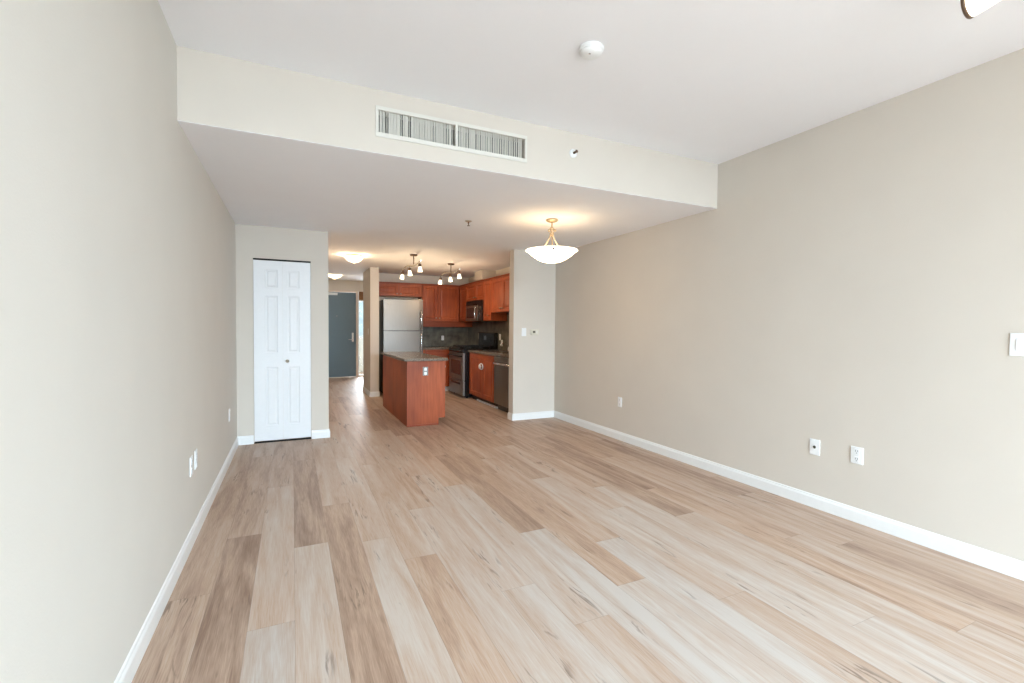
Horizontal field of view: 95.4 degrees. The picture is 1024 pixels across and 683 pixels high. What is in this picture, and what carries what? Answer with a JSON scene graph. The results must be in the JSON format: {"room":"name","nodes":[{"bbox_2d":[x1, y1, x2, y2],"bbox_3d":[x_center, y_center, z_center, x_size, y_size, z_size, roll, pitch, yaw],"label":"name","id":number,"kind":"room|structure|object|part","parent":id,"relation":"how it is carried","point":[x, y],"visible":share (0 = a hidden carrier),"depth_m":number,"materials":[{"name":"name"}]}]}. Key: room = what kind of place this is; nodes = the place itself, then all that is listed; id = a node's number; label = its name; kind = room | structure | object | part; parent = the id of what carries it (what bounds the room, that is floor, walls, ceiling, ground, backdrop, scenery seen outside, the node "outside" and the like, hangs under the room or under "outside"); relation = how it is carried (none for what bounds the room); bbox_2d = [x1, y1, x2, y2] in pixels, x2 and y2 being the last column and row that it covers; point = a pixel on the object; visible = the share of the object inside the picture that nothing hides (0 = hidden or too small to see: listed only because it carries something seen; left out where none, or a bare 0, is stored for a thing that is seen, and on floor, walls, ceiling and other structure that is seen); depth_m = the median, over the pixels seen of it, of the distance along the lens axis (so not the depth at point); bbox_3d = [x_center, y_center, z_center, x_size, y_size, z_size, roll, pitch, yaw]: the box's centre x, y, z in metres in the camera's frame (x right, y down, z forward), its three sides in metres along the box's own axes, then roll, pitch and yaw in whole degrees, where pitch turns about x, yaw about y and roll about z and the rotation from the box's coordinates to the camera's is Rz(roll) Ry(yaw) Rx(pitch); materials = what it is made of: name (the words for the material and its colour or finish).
{"room":"empty living room","nodes":[
{"label":"empty living room","id":0,"kind":"room"},
{"bbox_2d":[0,0,236,682],"bbox_3d":[-1.026,-0.124,0.721,0.120,2.838,11.185,0,2,-25],"label":"wall","id":1,"kind":"structure","parent":0,"point":[118,359],"depth_m":1.48,"materials":[{"name":"paint"}]},
{"bbox_2d":[114,435,253,682],"bbox_3d":[-0.776,1.254,0.535,0.161,0.098,10.315,0,2,-25],"label":"baseboard","id":2,"kind":"structure","parent":1,"relation":"attached to","point":[127,672],"depth_m":2.25,"materials":[{"name":"white wood"}]},
{"bbox_2d":[190,455,192,476],"bbox_3d":[-1.937,0.753,2.817,0.009,0.118,0.075,0,2,-25],"label":"wall outlet","id":3,"kind":"object","parent":1,"relation":"attached to","point":[191,457],"visible":1,"depth_m":2.80,"materials":[{"name":"white plastic"}]},
{"bbox_2d":[194,449,197,468],"bbox_3d":[-1.999,0.743,2.948,0.009,0.118,0.075,0,2,-25],"label":"wall outlet","id":4,"kind":"object","parent":1,"relation":"attached to","point":[195,451],"visible":1,"depth_m":2.92,"materials":[{"name":"white plastic"}]},
{"bbox_2d":[178,120,716,210],"bbox_3d":[-0.034,-1.214,3.428,4.192,0.003,0.098,0,2,-25],"label":"trim","id":5,"kind":"structure","parent":1,"relation":"attached to","point":[189,125],"depth_m":3.13,"materials":[{"name":"white paint"}]},
{"bbox_2d":[235,224,328,441],"bbox_3d":[-2.632,-0.073,5.382,0.948,2.440,0.110,0,2,-25],"label":"wall","id":6,"kind":"structure","parent":0,"point":[251,241],"depth_m":5.29,"materials":[{"name":"beige paint"}]},
{"bbox_2d":[253,258,310,443],"bbox_3d":[-2.626,0.107,5.339,0.590,2.082,0.083,0,2,-25],"label":"door","id":7,"kind":"structure","parent":6,"relation":"in","point":[282,307],"depth_m":5.33,"materials":[{"name":"white paint"}]},
{"bbox_2d":[328,279,362,291],"bbox_3d":[-4.203,-0.330,12.265,2.282,2.530,0.120,0,2,-25],"label":"wall","id":8,"kind":"structure","parent":0,"point":[339,285],"depth_m":12.10,"materials":[{"name":"beige paint"}]},
{"bbox_2d":[328,290,357,376],"bbox_3d":[-4.538,-0.189,12.063,1.028,2.255,0.168,0,2,-25],"label":"door","id":9,"kind":"structure","parent":8,"relation":"in","point":[342,305],"depth_m":12.13,"materials":[{"name":"blue paint"}]},
{"bbox_2d":[358,292,362,376],"bbox_3d":[-3.981,-0.190,12.357,0.225,2.250,0.090,0,2,-25],"label":"window","id":10,"kind":"structure","parent":8,"relation":"in","point":[360,294],"depth_m":12.28,"materials":[{"name":"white glass"}]},
{"bbox_3d":[-3.967,-1.204,12.315,0.181,0.220,0.038,0,2,-25],"label":"wood panel","id":11,"kind":"part","parent":10,"relation":"part of","materials":[{"name":"brown wood"}]},
{"bbox_2d":[328,275,362,280],"bbox_3d":[-3.707,-1.621,11.234,2.312,0.120,2.330,0,2,-25],"label":"ceiling","id":12,"kind":"structure","parent":0,"point":[344,277],"depth_m":11.64,"materials":[{"name":"white paint"}]},
{"bbox_2d":[328,274,341,278],"bbox_3d":[-4.019,-1.477,10.555,0.330,0.134,0.330,0,2,-25],"label":"ceiling lamp","id":13,"kind":"object","parent":12,"relation":"attached to","point":[334,276],"visible":0.79,"depth_m":10.45,"materials":[{"name":"white glass"}]},
{"bbox_2d":[364,267,378,391],"bbox_3d":[-2.777,-0.184,9.187,0.160,2.440,0.850,0,2,-25],"label":"wall column","id":14,"kind":"structure","parent":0,"point":[371,275],"depth_m":8.83,"materials":[{"name":"beige paint"}]},
{"bbox_2d":[363,386,379,396],"bbox_3d":[-2.810,0.985,9.268,0.188,0.098,0.984,0,2,-25],"label":"baseboard","id":15,"kind":"structure","parent":14,"relation":"attached to","point":[377,393],"depth_m":8.85,"materials":[{"name":"white wood"}]},
{"bbox_2d":[363,272,468,385],"bbox_3d":[-2.032,-0.203,10.074,2.265,2.440,0.120,0,2,-25],"label":"wall","id":16,"kind":"structure","parent":0,"point":[383,277],"depth_m":9.91,"materials":[{"name":"beige paint"}]},
{"bbox_2d":[379,281,421,297],"bbox_3d":[-2.368,-1.067,9.619,0.953,0.278,0.362,0,2,-25],"label":"upper cabinet","id":17,"kind":"object","parent":16,"relation":"attached to","point":[386,289],"visible":0.83,"depth_m":9.51,"materials":[{"name":"brown wood"}]},
{"bbox_3d":[-2.524,-1.048,9.395,0.466,0.235,0.020,0,2,-25],"label":"door","id":18,"kind":"part","parent":17,"relation":"part of","materials":[{"name":"brown wood"}]},
{"bbox_3d":[-2.372,-1.193,9.626,0.953,0.028,0.338,0,2,-25],"label":"crown moulding","id":19,"kind":"part","parent":17,"relation":"part of","materials":[{"name":"brown wood"}]},
{"bbox_3d":[-2.097,-1.050,9.596,0.466,0.235,0.020,0,2,-25],"label":"door","id":20,"kind":"part","parent":17,"relation":"part of","materials":[{"name":"brown wood"}]},
{"bbox_2d":[418,284,458,321],"bbox_3d":[-1.569,-0.822,10.004,0.812,0.778,0.362,0,2,-25],"label":"upper cabinet","id":21,"kind":"object","parent":16,"relation":"attached to","point":[440,302],"visible":0.88,"depth_m":9.88,"materials":[{"name":"brown wood"}]},
{"bbox_3d":[-1.725,-0.803,9.780,0.325,0.736,0.020,0,2,-25],"label":"door","id":22,"kind":"part","parent":21,"relation":"part of","materials":[{"name":"brown wood"}]},
{"bbox_3d":[-1.571,-1.197,10.003,0.812,0.028,0.338,0,2,-25],"label":"crown moulding","id":23,"kind":"part","parent":21,"relation":"part of","materials":[{"name":"brown wood"}]},
{"bbox_2d":[423,321,471,326],"bbox_3d":[-1.383,-0.372,10.001,1.142,0.116,0.022,0,2,-25],"label":"valance board","id":24,"kind":"object","parent":21,"relation":"attached to","point":[425,323],"visible":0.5,"depth_m":9.97,"materials":[{"name":"brown wood"}]},
{"bbox_3d":[-1.363,-0.804,9.950,0.465,0.736,0.020,0,2,-25],"label":"door","id":25,"kind":"part","parent":21,"relation":"part of","materials":[{"name":"brown wood"}]},
{"bbox_2d":[423,327,467,345],"bbox_3d":[-1.536,-0.167,10.235,1.205,0.542,0.012,0,2,-25],"label":"backsplash","id":26,"kind":"structure","parent":16,"relation":"attached to","point":[431,335],"depth_m":10.26,"materials":[{"name":"tile"}]},
{"bbox_2d":[182,128,705,277],"bbox_3d":[-1.564,-1.576,6.853,4.390,0.498,7.421,0,2,-25],"label":"ceiling","id":27,"kind":"structure","parent":0,"point":[384,212],"depth_m":4.35,"materials":[{"name":"white paint"}]},
{"bbox_2d":[344,254,363,262],"bbox_3d":[-2.459,-1.278,7.246,0.284,0.134,0.284,0,2,-25],"label":"ceiling lamp","id":28,"kind":"object","parent":27,"relation":"attached to","point":[354,258],"visible":1,"depth_m":7.15,"materials":[{"name":"white glass"}]},
{"bbox_2d":[400,254,422,279],"bbox_3d":[-1.600,-1.181,7.319,0.120,0.318,1.234,0,2,-29],"label":"lamp","id":29,"kind":"object","parent":27,"relation":"attached to","point":[413,255],"visible":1,"depth_m":7.29,"materials":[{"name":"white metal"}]},
{"bbox_3d":[-1.590,-1.191,7.324,0.069,0.046,1.234,0,2,-27],"label":"wavy rail","id":30,"kind":"part","parent":29,"relation":"part of","materials":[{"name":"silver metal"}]},
{"bbox_2d":[438,263,461,284],"bbox_3d":[-1.112,-1.202,8.218,0.120,0.319,1.123,0,2,-29],"label":"lamp","id":31,"kind":"object","parent":27,"relation":"attached to","point":[459,273],"visible":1,"depth_m":8.17,"materials":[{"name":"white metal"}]},
{"bbox_2d":[526,218,577,262],"bbox_3d":[0.408,-1.032,4.780,0.534,0.436,0.534,0,2,-25],"label":"pendant lamp","id":32,"kind":"object","parent":27,"relation":"hanging from","point":[546,254],"visible":1,"depth_m":4.66,"materials":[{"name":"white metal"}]},
{"bbox_3d":[0.407,-0.874,4.784,0.534,0.122,0.534,0,2,-25],"label":"lamp shade","id":33,"kind":"part","parent":32,"relation":"part of","materials":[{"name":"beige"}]},
{"bbox_2d":[469,267,509,321],"bbox_3d":[-0.149,-0.153,8.876,0.120,2.440,3.894,0,2,-25],"label":"wall","id":34,"kind":"structure","parent":0,"point":[505,270],"depth_m":8.87,"materials":[{"name":"beige paint"}]},
{"bbox_2d":[459,284,480,321],"bbox_3d":[-0.965,-0.818,10.059,0.338,0.778,0.776,0,2,-25],"label":"upper cabinet","id":35,"kind":"object","parent":34,"relation":"attached to","point":[462,288],"visible":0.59,"depth_m":9.86,"materials":[{"name":"brown wood"}]},
{"bbox_3d":[-1.030,-0.799,9.849,0.020,0.736,0.436,0,2,-25],"label":"door","id":36,"kind":"part","parent":35,"relation":"part of","materials":[{"name":"brown wood"}]},
{"bbox_2d":[466,280,483,301],"bbox_3d":[-0.608,-0.996,9.272,0.362,0.371,0.934,0,2,-25],"label":"upper cabinet","id":37,"kind":"object","parent":34,"relation":"attached to","point":[474,289],"visible":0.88,"depth_m":9.16,"materials":[{"name":"brown wood"}]},
{"bbox_3d":[-0.818,-0.987,9.396,0.020,0.330,0.520,0,2,-25],"label":"door","id":38,"kind":"part","parent":37,"relation":"part of","materials":[{"name":"brown wood"}]},
{"bbox_2d":[466,300,482,320],"bbox_3d":[-0.631,-0.608,9.274,0.406,0.397,0.928,0,2,-25],"label":"microwave oven","id":39,"kind":"object","parent":37,"relation":"attached to","point":[474,309],"visible":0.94,"depth_m":9.12,"materials":[{"name":"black metal"}]},
{"bbox_3d":[-0.798,-0.565,9.325,0.030,0.300,0.687,0,2,-25],"label":"door","id":40,"kind":"part","parent":39,"relation":"part of","materials":[{"name":"metal"}]},
{"bbox_3d":[-0.601,-0.551,8.908,0.030,0.300,0.225,0,2,-25],"label":"control panel","id":41,"kind":"part","parent":39,"relation":"part of","materials":[{"name":"black ceramic"}]},
{"bbox_3d":[-0.596,-1.168,9.272,0.338,0.028,0.934,0,2,-25],"label":"crown moulding","id":42,"kind":"part","parent":37,"relation":"part of","materials":[{"name":"brown wood"}]},
{"bbox_3d":[-0.620,-0.973,8.977,0.020,0.330,0.395,0,2,-25],"label":"door","id":43,"kind":"part","parent":37,"relation":"part of","materials":[{"name":"brown wood"}]},
{"bbox_2d":[475,270,495,280],"bbox_3d":[-0.532,-1.297,9.207,0.280,0.178,0.420,0,2,-25],"label":"trim","id":44,"kind":"structure","parent":37,"relation":"on","point":[482,274],"depth_m":9.04,"materials":[{"name":"beige paint"}]},
{"bbox_2d":[468,313,508,349],"bbox_3d":[-0.182,-0.185,8.789,0.012,0.684,3.755,0,2,-25],"label":"backsplash","id":45,"kind":"structure","parent":34,"relation":"attached to","point":[500,327],"depth_m":9.21,"materials":[{"name":"tile"}]},
{"bbox_2d":[483,278,506,320],"bbox_3d":[-0.327,-0.773,8.678,0.362,0.778,0.387,0,2,-25],"label":"upper cabinet","id":46,"kind":"object","parent":34,"relation":"attached to","point":[488,315],"visible":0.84,"depth_m":8.58,"materials":[{"name":"brown wood"}]},
{"bbox_3d":[-0.451,-0.759,8.620,0.020,0.736,0.375,0,2,-25],"label":"door","id":47,"kind":"part","parent":46,"relation":"part of","materials":[{"name":"brown wood"}]},
{"bbox_2d":[491,273,509,312],"bbox_3d":[-0.037,-0.825,8.064,0.362,0.635,0.962,0,2,-25],"label":"upper cabinet","id":48,"kind":"object","parent":34,"relation":"attached to","point":[499,284],"visible":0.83,"depth_m":8.09,"materials":[{"name":"brown wood"}]},
{"bbox_3d":[-0.263,-0.817,8.222,0.020,0.593,0.473,0,2,-25],"label":"door","id":49,"kind":"part","parent":48,"relation":"part of","materials":[{"name":"brown wood"}]},
{"bbox_3d":[-0.025,-1.128,8.060,0.338,0.028,0.962,0,2,-25],"label":"crown moulding","id":50,"kind":"part","parent":48,"relation":"part of","materials":[{"name":"brown wood"}]},
{"bbox_3d":[-0.060,-0.803,7.790,0.020,0.593,0.473,0,2,-25],"label":"door","id":51,"kind":"part","parent":48,"relation":"part of","materials":[{"name":"brown wood"}]},
{"bbox_2d":[508,249,555,413],"bbox_3d":[0.298,-0.091,6.852,0.682,2.440,0.150,0,2,-25],"label":"wall partition","id":52,"kind":"structure","parent":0,"point":[532,281],"depth_m":6.76,"materials":[{"name":"beige paint"}]},
{"bbox_2d":[522,328,525,335],"bbox_3d":[0.173,-0.136,6.703,0.075,0.118,0.010,0,2,-25],"label":"light switch","id":53,"kind":"object","parent":52,"relation":"attached to","point":[523,329],"visible":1,"depth_m":6.70,"materials":[{"name":"white plastic"}]},
{"bbox_2d":[530,329,538,334],"bbox_3d":[0.331,-0.136,6.767,0.132,0.086,0.030,0,2,-25],"label":"thermostat","id":54,"kind":"object","parent":52,"relation":"attached to","point":[532,331],"visible":1,"depth_m":6.75,"materials":[{"name":"beige plastic"}]},
{"bbox_2d":[131,372,1023,682],"bbox_3d":[-0.730,1.231,5.116,4.350,0.120,19.200,0,2,-25],"label":"floor","id":55,"kind":"structure","parent":0,"point":[479,544],"depth_m":2.48,"materials":[{"name":"wood"}]},
{"bbox_2d":[359,338,362,371],"bbox_3d":[-4.002,0.397,14.009,3.700,0.980,0.120,0,2,-25],"label":"trim","id":56,"kind":"structure","parent":55,"relation":"on","point":[360,339],"depth_m":13.73,"materials":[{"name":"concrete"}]},
{"bbox_2d":[379,298,422,392],"bbox_3d":[-2.260,0.090,9.428,0.774,1.886,0.751,0,2,-25],"label":"refrigerator","id":57,"kind":"object","parent":55,"relation":"on","point":[400,320],"visible":0.7,"depth_m":9.13,"materials":[{"name":"silver metal"}]},
{"bbox_3d":[-2.141,0.369,9.181,0.770,1.146,0.076,0,2,-25],"label":"fridge door","id":58,"kind":"part","parent":57,"relation":"part of","materials":[{"name":"metal"}]},
{"bbox_3d":[-2.134,-0.518,9.155,0.770,0.604,0.076,0,2,-25],"label":"freezer door","id":59,"kind":"part","parent":57,"relation":"part of","materials":[{"name":"metal"}]},
{"bbox_2d":[383,355,445,426],"bbox_3d":[-1.524,0.672,7.097,0.554,0.870,1.828,0,2,-25],"label":"kitchen island","id":60,"kind":"object","parent":55,"relation":"on","point":[415,399],"visible":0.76,"depth_m":6.31,"materials":[{"name":"brown wood"}]},
{"bbox_3d":[-1.959,0.660,7.393,0.022,0.870,0.889,0,2,-25],"label":"panel","id":61,"kind":"part","parent":60,"relation":"part of","materials":[{"name":"brown wood"}]},
{"bbox_3d":[-1.578,0.686,6.586,0.022,0.870,0.889,0,2,-25],"label":"panel","id":62,"kind":"part","parent":60,"relation":"part of","materials":[{"name":"brown wood"}]},
{"bbox_2d":[380,351,447,361],"bbox_3d":[-1.539,0.218,7.071,0.594,0.036,1.875,0,2,-25],"label":"island countertop","id":63,"kind":"structure","parent":60,"relation":"on","point":[409,356],"depth_m":6.63,"materials":[{"name":"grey stone"}]},
{"bbox_3d":[-1.195,1.124,6.260,0.424,0.020,0.008,0,2,-25],"label":"shoe moulding","id":64,"kind":"part","parent":60,"relation":"part of","materials":[{"name":"brown wood"}]},
{"bbox_2d":[423,367,427,375],"bbox_3d":[-1.161,0.400,6.252,0.075,0.118,0.009,0,2,-25],"label":"wall outlet","id":65,"kind":"object","parent":60,"relation":"attached to","point":[425,369],"visible":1,"depth_m":6.25,"materials":[{"name":"plastic"}]},
{"bbox_3d":[-1.157,0.698,6.280,0.522,0.870,0.021,0,2,-25],"label":"panel","id":66,"kind":"part","parent":60,"relation":"part of","materials":[{"name":"brown wood"}]},
{"bbox_2d":[423,349,449,390],"bbox_3d":[-1.650,0.591,9.853,0.660,0.870,0.648,0,2,-25],"label":"base cabinet","id":67,"kind":"object","parent":55,"relation":"on","point":[437,352],"visible":0.25,"depth_m":9.66,"materials":[{"name":"brown wood"}]},
{"bbox_3d":[-1.532,0.245,9.587,0.500,0.140,0.020,0,2,-25],"label":"drawer","id":68,"kind":"part","parent":67,"relation":"part of","materials":[{"name":"brown wood"}]},
{"bbox_3d":[-1.535,0.627,9.598,0.500,0.605,0.020,0,2,-25],"label":"door","id":69,"kind":"part","parent":67,"relation":"part of","materials":[{"name":"brown wood"}]},
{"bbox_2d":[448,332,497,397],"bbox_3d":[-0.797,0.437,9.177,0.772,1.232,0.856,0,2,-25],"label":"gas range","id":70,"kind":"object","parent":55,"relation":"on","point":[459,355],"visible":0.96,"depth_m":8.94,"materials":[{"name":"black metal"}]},
{"bbox_2d":[448,351,464,380],"bbox_3d":[-1.101,0.465,9.035,0.102,0.510,0.848,0,2,-25],"label":"oven","id":71,"kind":"object","parent":70,"relation":"in","point":[456,358],"depth_m":8.94,"materials":[{"name":"silver glass"}]},
{"bbox_3d":[-1.076,0.868,9.060,0.040,0.272,0.848,0,2,-25],"label":"drawer","id":72,"kind":"part","parent":70,"relation":"part of","materials":[{"name":"metal"}]},
{"bbox_3d":[-1.073,0.166,9.038,0.046,0.073,0.852,0,2,-25],"label":"control panel","id":73,"kind":"part","parent":70,"relation":"part of","materials":[{"name":"black metal"}]},
{"bbox_2d":[452,347,492,351],"bbox_3d":[-0.769,0.152,9.181,0.705,0.043,0.854,0,2,-25],"label":"cooktop","id":74,"kind":"object","parent":70,"relation":"in","point":[454,349],"depth_m":8.99,"materials":[{"name":"black metal"}]},
{"bbox_2d":[469,352,497,408],"bbox_3d":[-0.288,0.648,8.264,0.658,0.870,1.220,0,2,-25],"label":"base cabinet","id":75,"kind":"object","parent":55,"relation":"on","point":[481,382],"visible":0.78,"depth_m":8.08,"materials":[{"name":"brown wood"}]},
{"bbox_3d":[-0.637,0.601,8.335,0.020,0.745,0.600,0,2,-25],"label":"door","id":76,"kind":"part","parent":75,"relation":"part of","materials":[{"name":"brown wood"}]},
{"bbox_3d":[-0.434,1.074,8.052,0.019,0.030,0.933,0,2,-25],"label":"shoe moulding","id":77,"kind":"part","parent":75,"relation":"part of","materials":[{"name":"brown wood"}]},
{"bbox_2d":[468,349,508,357],"bbox_3d":[-0.106,0.204,7.886,0.620,0.040,2.038,0,2,-25],"label":"countertop","id":78,"kind":"structure","parent":75,"relation":"on","point":[500,354],"depth_m":7.81,"materials":[{"name":"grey stone"}]},
{"bbox_2d":[479,350,508,351],"bbox_3d":[-0.273,0.256,8.241,0.426,0.181,0.756,0,2,-25],"label":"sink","id":79,"kind":"object","parent":78,"relation":"in","point":[479,350],"visible":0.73,"depth_m":8.53,"materials":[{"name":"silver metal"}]},
{"bbox_3d":[-0.400,0.618,7.833,0.020,0.745,0.500,0,2,-25],"label":"door","id":80,"kind":"part","parent":75,"relation":"part of","materials":[{"name":"brown wood"}]},
{"bbox_2d":[493,356,508,412],"bbox_3d":[0.131,0.678,7.343,0.686,0.870,0.790,0,2,-25],"label":"dishwasher","id":81,"kind":"object","parent":55,"relation":"on","point":[501,364],"visible":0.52,"depth_m":7.30,"materials":[{"name":"silver metal"}]},
{"bbox_3d":[-0.149,0.355,7.199,0.062,0.034,0.703,0,2,-25],"label":"handle","id":82,"kind":"part","parent":81,"relation":"part of","materials":[{"name":"silver metal"}]},
{"bbox_3d":[-0.110,0.286,7.217,0.036,0.062,0.784,0,2,-25],"label":"control panel","id":83,"kind":"part","parent":81,"relation":"part of","materials":[{"name":"metal"}]},
{"bbox_3d":[-1.079,0.591,10.008,0.602,0.870,0.855,0,2,-25],"label":"base cabinet","id":84,"kind":"object","parent":55,"relation":"on","visible":0},
{"bbox_2d":[423,346,456,349],"bbox_3d":[-1.350,0.137,9.856,1.216,0.040,0.845,0,2,-25],"label":"countertop","id":85,"kind":"structure","parent":84,"relation":"on","point":[424,347],"depth_m":9.60,"materials":[{"name":"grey stone"}]},
{"bbox_2d":[158,0,1023,163],"bbox_3d":[1.665,-1.549,-0.041,4.352,0.100,7.599,0,2,-25],"label":"ceiling","id":86,"kind":"structure","parent":0,"point":[711,81],"depth_m":2.55,"materials":[{"name":"white paint"}]},
{"bbox_2d":[578,41,603,59],"bbox_3d":[0.427,-1.560,2.515,0.136,0.046,0.136,0,2,-25],"label":"smoke detector","id":87,"kind":"object","parent":86,"relation":"attached to","point":[589,50],"visible":1,"depth_m":2.48,"materials":[{"name":"white plastic"}]},
{"bbox_2d":[960,0,999,18],"bbox_3d":[1.950,-1.444,1.843,0.129,0.214,0.230,-1,2,-34],"label":"lamp","id":88,"kind":"object","parent":86,"relation":"attached to","point":[970,9],"visible":1,"depth_m":1.89,"materials":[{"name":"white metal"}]},
{"bbox_2d":[554,48,1023,561],"bbox_3d":[2.908,-0.136,2.277,0.140,2.838,10.646,0,2,-25],"label":"wall","id":89,"kind":"structure","parent":0,"point":[856,279],"depth_m":3.26,"materials":[{"name":"beige paint"}]},
{"bbox_2d":[177,46,717,207],"bbox_3d":[0.013,-1.414,3.443,4.092,0.398,0.100,0,2,-25],"label":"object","id":90,"kind":"structure","parent":89,"relation":"attached to","point":[217,90],"depth_m":2.98,"materials":[{"name":"beige paint"}]},
{"bbox_2d":[376,105,526,162],"bbox_3d":[-0.396,-1.412,3.234,1.082,0.194,0.089,0,2,-25],"label":"air vent","id":91,"kind":"object","parent":90,"relation":"attached to","point":[419,131],"visible":1,"depth_m":3.17,"materials":[{"name":"metal"}]},
{"bbox_2d":[569,149,577,157],"bbox_3d":[0.484,-1.454,3.578,0.068,0.068,0.052,0,2,-25],"label":"sprinkler","id":92,"kind":"object","parent":90,"relation":"attached to","point":[573,153],"visible":1,"depth_m":3.59,"materials":[{"name":"white plastic"}]},
{"bbox_2d":[618,397,621,406],"bbox_3d":[1.285,0.722,5.556,0.009,0.118,0.075,0,2,-25],"label":"wall outlet","id":93,"kind":"object","parent":89,"relation":"attached to","point":[619,398],"visible":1,"depth_m":5.54,"materials":[{"name":"white plastic"}]},
{"bbox_2d":[508,411,1023,580],"bbox_3d":[2.493,1.233,2.193,0.696,0.098,10.526,0,2,-25],"label":"baseboard","id":94,"kind":"structure","parent":89,"relation":"attached to","point":[1003,564],"depth_m":3.37,"materials":[{"name":"white wood"}]},
{"bbox_2d":[809,438,819,455],"bbox_3d":[2.260,0.789,3.480,0.015,0.118,0.075,0,2,-25],"label":"wall outlet","id":95,"kind":"object","parent":89,"relation":"attached to","point":[814,444],"visible":1,"depth_m":3.48,"materials":[{"name":"white plastic"}]},
{"bbox_2d":[850,446,863,464],"bbox_3d":[2.385,0.787,3.221,0.009,0.118,0.080,0,2,-25],"label":"wall outlet","id":96,"kind":"object","parent":89,"relation":"attached to","point":[857,453],"visible":1,"depth_m":3.22,"materials":[{"name":"white plastic"}]},
{"bbox_2d":[854,448,859,454],"bbox_3d":[2.383,0.761,3.219,0.003,0.038,0.034,0,2,-25],"label":"receptacle","id":97,"kind":"object","parent":96,"relation":"attached to","point":[856,450],"depth_m":3.22,"materials":[{"name":"white plastic"}]},
{"bbox_2d":[1009,333,1023,355],"bbox_3d":[2.733,0.018,2.475,0.010,0.124,0.128,0,2,-25],"label":"light switch","id":98,"kind":"object","parent":89,"relation":"attached to","point":[1016,348],"visible":1,"depth_m":2.50,"materials":[{"name":"white plastic"}]},
{"bbox_3d":[-3.718,-0.222,8.678,0.100,2.530,6.785,0,2,-25],"label":"wall","id":99,"kind":"structure","parent":0,"visible":0},
{"bbox_2d":[312,429,329,438],"bbox_3d":[-3.735,0.996,8.641,0.202,0.098,6.909,0,2,-25],"label":"baseboard","id":100,"kind":"structure","parent":99,"relation":"attached to","point":[316,434],"depth_m":5.52,"materials":[{"name":"white wood"}]},
{"label":"outside","id":101,"kind":"structure","parent":0,"visible":0},
{"bbox_2d":[359,302,362,336],"bbox_3d":[-7.402,-3.496,26.221,9.000,20.000,6.070,0,2,-25],"label":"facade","id":102,"kind":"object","parent":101,"point":[360,303],"depth_m":22.99,"materials":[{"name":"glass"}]}
]}

